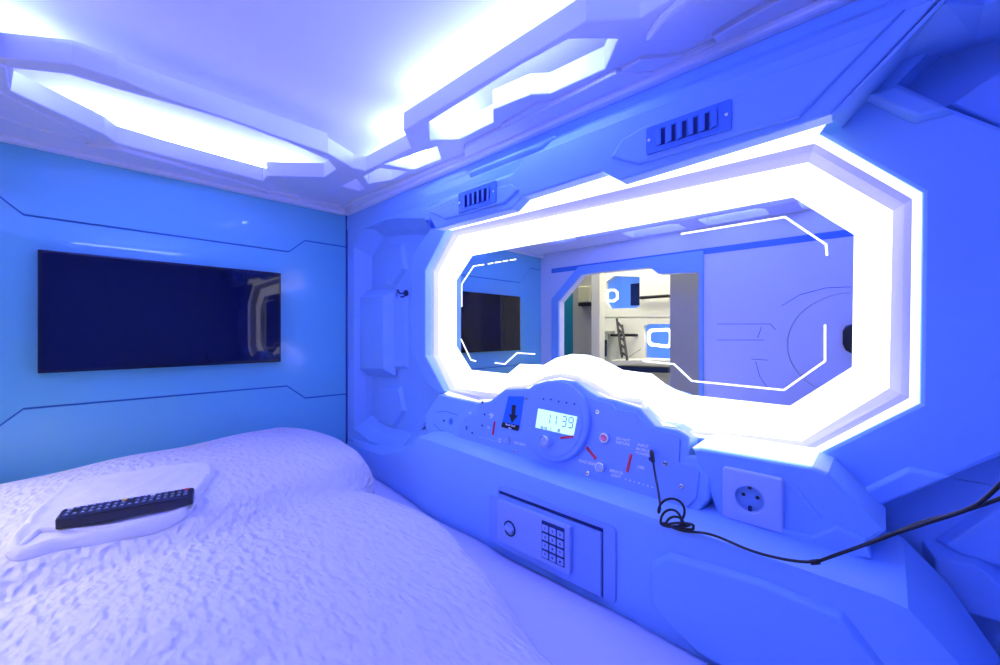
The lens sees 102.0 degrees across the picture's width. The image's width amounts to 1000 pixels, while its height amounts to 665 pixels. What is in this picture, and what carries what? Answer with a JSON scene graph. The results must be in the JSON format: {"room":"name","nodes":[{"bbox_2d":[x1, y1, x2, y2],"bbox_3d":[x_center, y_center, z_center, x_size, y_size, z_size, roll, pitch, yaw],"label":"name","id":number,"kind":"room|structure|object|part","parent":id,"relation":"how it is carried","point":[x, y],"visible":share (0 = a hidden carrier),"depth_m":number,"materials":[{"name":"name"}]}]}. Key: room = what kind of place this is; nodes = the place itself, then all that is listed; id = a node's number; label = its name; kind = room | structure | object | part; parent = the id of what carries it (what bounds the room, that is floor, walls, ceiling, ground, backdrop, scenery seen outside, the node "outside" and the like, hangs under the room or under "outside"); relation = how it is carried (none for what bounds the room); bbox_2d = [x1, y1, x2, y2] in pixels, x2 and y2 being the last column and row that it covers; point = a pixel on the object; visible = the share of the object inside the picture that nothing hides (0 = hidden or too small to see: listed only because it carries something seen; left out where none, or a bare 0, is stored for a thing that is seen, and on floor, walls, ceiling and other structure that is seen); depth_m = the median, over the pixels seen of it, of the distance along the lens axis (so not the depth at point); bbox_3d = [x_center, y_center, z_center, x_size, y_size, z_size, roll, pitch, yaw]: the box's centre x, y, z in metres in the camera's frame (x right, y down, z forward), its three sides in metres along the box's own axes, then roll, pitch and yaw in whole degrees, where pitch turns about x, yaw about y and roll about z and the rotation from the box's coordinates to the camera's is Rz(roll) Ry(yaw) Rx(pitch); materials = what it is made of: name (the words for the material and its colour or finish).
{"room":"capsule hotel pod","nodes":[
{"label":"capsule hotel pod","id":0,"kind":"room"},
{"bbox_2d":[0,142,345,483],"bbox_3d":[-0.962,-0.040,1.340,0.040,1.320,1.318,0,0,43],"label":"wall","id":1,"kind":"structure","parent":0,"point":[50,423],"depth_m":1.22,"materials":[{"name":"blue"}]},
{"bbox_2d":[38,249,280,372],"bbox_3d":[-0.994,-0.054,1.254,0.028,0.319,0.577,0,0,43],"label":"television","id":2,"kind":"object","parent":1,"relation":"attached to","point":[96,312],"visible":1,"depth_m":1.19,"materials":[{"name":"black glass"}]},
{"bbox_3d":[-1.000,-0.405,1.274,0.004,0.207,1.069,0,0,43],"label":"panel","id":3,"kind":"part","parent":1,"relation":"part of","materials":[{"name":"plastic"}]},
{"bbox_3d":[-1.000,-0.053,1.274,0.004,0.692,1.069,0,0,43],"label":"panel","id":4,"kind":"part","parent":1,"relation":"part of","materials":[{"name":"plastic"}]},
{"bbox_3d":[-1.000,0.399,1.274,0.004,0.402,1.069,0,0,43],"label":"panel","id":5,"kind":"part","parent":1,"relation":"part of","materials":[{"name":"plastic"}]},
{"bbox_2d":[0,0,856,215],"bbox_3d":[-0.183,-0.555,0.602,2.233,0.159,1.318,0,0,43],"label":"ceiling","id":6,"kind":"structure","parent":0,"point":[335,100],"depth_m":0.88,"materials":[{"name":"white plastic"}]},
{"bbox_3d":[-1.072,-0.498,0.936,0.204,0.008,0.178,0,0,43],"label":"frame plate","id":7,"kind":"part","parent":6,"relation":"part of","materials":[{"name":"plastic"}]},
{"bbox_3d":[-0.996,-0.488,1.263,0.027,0.024,1.058,0,0,43],"label":"rail","id":8,"kind":"part","parent":6,"relation":"part of","materials":[{"name":"plastic"}]},
{"bbox_2d":[156,137,263,166],"bbox_3d":[-0.907,-0.553,1.260,0.012,0.019,0.620,0,0,43],"label":"led strip","id":9,"kind":"object","parent":6,"relation":"attached to","point":[156,137],"visible":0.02,"depth_m":1.29,"materials":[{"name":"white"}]},
{"bbox_3d":[-0.921,-0.497,1.343,0.127,0.010,0.501,0,0,37],"label":"frame plate","id":10,"kind":"part","parent":6,"relation":"part of","materials":[{"name":"plastic"}]},
{"bbox_3d":[0.149,-0.497,0.880,0.508,0.009,0.097,0,0,43],"label":"frame plate","id":11,"kind":"part","parent":6,"relation":"part of","materials":[{"name":"plastic"}]},
{"bbox_3d":[0.141,-0.488,0.938,2.105,0.024,0.045,0,0,43],"label":"rail","id":12,"kind":"part","parent":6,"relation":"part of","materials":[{"name":"plastic"}]},
{"bbox_2d":[345,0,999,664],"bbox_3d":[0.161,-0.040,0.933,2.190,1.320,0.295,0,0,43],"label":"wall","id":13,"kind":"structure","parent":0,"point":[910,89],"depth_m":0.59,"materials":[{"name":"plastic"}]},
{"bbox_3d":[-0.412,0.280,1.532,0.193,0.164,0.012,0,0,43],"label":"alcove panel","id":14,"kind":"part","parent":13,"relation":"part of","materials":[{"name":"plastic"}]},
{"bbox_3d":[-0.394,-0.255,1.515,0.156,0.173,0.012,0,0,43],"label":"alcove panel","id":15,"kind":"part","parent":13,"relation":"part of","materials":[{"name":"plastic"}]},
{"bbox_3d":[-0.374,0.004,1.495,0.111,0.277,0.012,0,0,43],"label":"alcove panel","id":16,"kind":"part","parent":13,"relation":"part of","materials":[{"name":"plastic"}]},
{"bbox_2d":[397,289,407,297],"bbox_3d":[-0.345,-0.137,1.422,0.022,0.029,0.039,0,0,43],"label":"coat hook","id":17,"kind":"object","parent":13,"relation":"attached to","point":[405,292],"visible":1,"depth_m":1.43,"materials":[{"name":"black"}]},
{"bbox_2d":[430,184,518,219],"bbox_3d":[-0.080,-0.336,1.059,0.345,0.055,0.009,0,0,43],"label":"hood","id":18,"kind":"object","parent":13,"relation":"attached to","point":[507,194],"depth_m":1.03,"materials":[{"name":"plastic"}]},
{"bbox_2d":[458,180,496,212],"bbox_3d":[-0.061,-0.344,1.030,0.139,0.054,0.008,0,0,43],"label":"air vent","id":19,"kind":"object","parent":13,"relation":"in","point":[485,194],"visible":1,"depth_m":1.02,"materials":[{"name":"blue"}]},
{"bbox_2d":[489,486,615,602],"bbox_3d":[0.083,0.405,0.798,0.304,0.134,0.026,0,0,43],"label":"safe","id":20,"kind":"object","parent":13,"relation":"attached to","point":[576,548],"visible":1,"depth_m":0.77,"materials":[{"name":"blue metal"}]},
{"bbox_3d":[0.055,0.413,0.834,0.213,0.097,0.006,0,0,43],"label":"lock panel","id":21,"kind":"part","parent":20,"relation":"part of","materials":[{"name":"blue metal"}]},
{"bbox_2d":[426,379,712,509],"bbox_3d":[0.072,0.218,0.955,0.793,0.224,0.112,0,0,43],"label":"control console","id":22,"kind":"object","parent":13,"relation":"attached to","point":[567,425],"visible":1,"depth_m":0.83,"materials":[{"name":"plastic"}]},
{"bbox_3d":[0.017,0.259,0.970,0.017,0.018,0.013,0,0,43],"label":"dimmer knob","id":23,"kind":"part","parent":22,"relation":"part of","materials":[{"name":"silver metal"}]},
{"bbox_3d":[0.098,0.233,0.870,0.023,0.026,0.024,0,0,43],"label":"clock knob","id":24,"kind":"part","parent":22,"relation":"part of","materials":[{"name":"silver metal"}]},
{"bbox_3d":[0.198,0.264,0.794,0.020,0.022,0.017,0,0,43],"label":"dimmer knob","id":25,"kind":"part","parent":22,"relation":"part of","materials":[{"name":"silver metal"}]},
{"bbox_2d":[649,450,999,564],"bbox_3d":[0.347,0.216,0.541,0.070,0.180,0.419,0,0,-29],"label":"charging cable","id":26,"kind":"object","parent":22,"relation":"attached to","point":[982,502],"visible":1,"depth_m":0.49,"materials":[{"name":"black rubber"}]},
{"bbox_3d":[0.436,0.213,0.436,0.007,0.132,0.148,0,0,-35],"label":"return cord","id":27,"kind":"part","parent":26,"relation":"part of","materials":[{"name":"black rubber"}]},
{"bbox_3d":[0.148,-0.443,0.939,2.118,0.095,0.114,0,0,43],"label":"cornice","id":28,"kind":"part","parent":13,"relation":"part of","materials":[{"name":"plastic"}]},
{"bbox_2d":[431,115,921,464],"bbox_3d":[0.155,-0.061,0.963,1.178,0.553,0.172,0,0,43],"label":"mirror","id":29,"kind":"object","parent":13,"relation":"attached to","point":[762,300],"visible":0.87,"depth_m":0.80,"materials":[{"name":"white mirror"}]},
{"bbox_2d":[461,264,483,306],"bbox_3d":[-0.089,-0.150,1.305,0.107,0.130,0.001,0,0,43],"label":"light","id":30,"kind":"object","parent":29,"relation":"attached to","point":[472,275],"depth_m":1.30,"materials":[{"name":"white plastic"}]},
{"bbox_2d":[495,353,534,363],"bbox_3d":[0.041,0.077,1.182,0.156,0.037,0.001,0,0,43],"label":"light","id":31,"kind":"object","parent":29,"relation":"attached to","point":[500,358],"depth_m":1.18,"materials":[{"name":"white plastic"}]},
{"bbox_3d":[0.220,-0.058,1.017,1.008,0.380,0.006,0,0,43],"label":"glass","id":32,"kind":"part","parent":29,"relation":"part of","materials":[{"name":"white mirror"}]},
{"bbox_2d":[643,325,825,390],"bbox_3d":[0.440,0.046,0.803,0.323,0.119,0.001,0,0,43],"label":"light","id":33,"kind":"object","parent":29,"relation":"attached to","point":[690,357],"depth_m":0.79,"materials":[{"name":"white plastic"}]},
{"bbox_2d":[681,216,827,255],"bbox_3d":[0.471,-0.171,0.774,0.243,0.079,0.001,0,0,43],"label":"light","id":34,"kind":"object","parent":29,"relation":"attached to","point":[742,235],"depth_m":0.76,"materials":[{"name":"white plastic"}]},
{"bbox_2d":[693,434,819,464],"bbox_3d":[0.422,0.192,0.672,0.163,0.009,0.102,0,0,43],"label":"light","id":35,"kind":"object","parent":29,"relation":"attached to","point":[779,451],"depth_m":0.66,"materials":[{"name":"white plastic"}]},
{"bbox_2d":[426,0,939,230],"bbox_3d":[0.164,-0.347,0.851,1.037,0.116,0.030,0,0,43],"label":"vent hood","id":36,"kind":"object","parent":13,"relation":"attached to","point":[785,94],"depth_m":0.63,"materials":[{"name":"plastic"}]},
{"bbox_2d":[522,115,831,208],"bbox_3d":[0.144,-0.313,0.932,0.972,0.045,0.110,0,0,43],"label":"hood light","id":37,"kind":"object","parent":36,"relation":"attached to","point":[608,185],"depth_m":0.80,"materials":[{"name":"white plastic"}]},
{"bbox_2d":[646,99,731,154],"bbox_3d":[0.311,-0.342,0.678,0.137,0.048,0.008,0,0,43],"label":"air vent","id":38,"kind":"object","parent":13,"relation":"in","point":[716,118],"visible":1,"depth_m":0.67,"materials":[{"name":"blue"}]},
{"bbox_2d":[723,466,783,532],"bbox_3d":[0.391,0.257,0.628,0.081,0.081,0.011,0,0,43],"label":"wall socket","id":39,"kind":"object","parent":13,"relation":"attached to","point":[771,488],"visible":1,"depth_m":0.62,"materials":[{"name":"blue plastic"}]},
{"bbox_3d":[0.352,0.413,0.554,0.300,0.152,0.009,0,0,43],"label":"skirt panel","id":40,"kind":"part","parent":13,"relation":"part of","materials":[{"name":"plastic"}]},
{"bbox_2d":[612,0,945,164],"bbox_3d":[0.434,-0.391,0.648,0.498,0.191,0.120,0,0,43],"label":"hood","id":41,"kind":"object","parent":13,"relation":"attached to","point":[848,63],"depth_m":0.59,"materials":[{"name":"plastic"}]},
{"bbox_2d":[693,447,885,540],"bbox_3d":[0.450,0.251,0.646,0.240,0.117,0.100,0,0,43],"label":"panel","id":42,"kind":"object","parent":13,"relation":"attached to","point":[841,496],"depth_m":0.59,"materials":[{"name":"plastic"}]},
{"bbox_3d":[0.580,0.226,0.587,0.099,0.066,0.010,0,0,43],"label":"wing plate","id":43,"kind":"part","parent":13,"relation":"part of","materials":[{"name":"plastic"}]},
{"bbox_3d":[-0.178,0.630,0.597,2.220,0.020,1.318,0,0,43],"label":"floor","id":44,"kind":"structure","parent":0,"visible":0},
{"bbox_2d":[373,477,711,664],"bbox_3d":[-0.228,0.535,0.549,2.102,0.126,1.055,0,0,43],"label":"mattress","id":45,"kind":"object","parent":44,"relation":"on","point":[567,627],"visible":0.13,"depth_m":0.67,"materials":[{"name":"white fabric"}]},
{"bbox_2d":[0,427,374,539],"bbox_3d":[-0.780,0.387,0.972,0.706,0.171,0.908,0,0,43],"label":"duvet","id":46,"kind":"object","parent":45,"relation":"on","point":[19,499],"visible":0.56,"depth_m":1.00,"materials":[{"name":"white fabric"}]},
{"bbox_2d":[5,462,214,561],"bbox_3d":[-0.725,0.323,0.796,0.271,0.054,0.297,0,0,-37],"label":"towel","id":47,"kind":"object","parent":46,"relation":"on","point":[38,536],"visible":0.81,"depth_m":0.73,"materials":[{"name":"white fabric"}]},
{"bbox_2d":[55,488,194,529],"bbox_3d":[-0.655,0.308,0.718,0.179,0.023,0.041,0,0,-33],"label":"remote control","id":48,"kind":"object","parent":47,"relation":"on","point":[110,510],"visible":1,"depth_m":0.70,"materials":[{"name":"black plastic"}]},
{"bbox_2d":[0,451,551,664],"bbox_3d":[-0.132,0.388,0.324,1.537,0.170,0.858,0,0,43],"label":"duvet","id":49,"kind":"object","parent":45,"relation":"on","point":[290,559],"visible":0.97,"depth_m":0.59,"materials":[{"name":"white fabric"}]}
]}

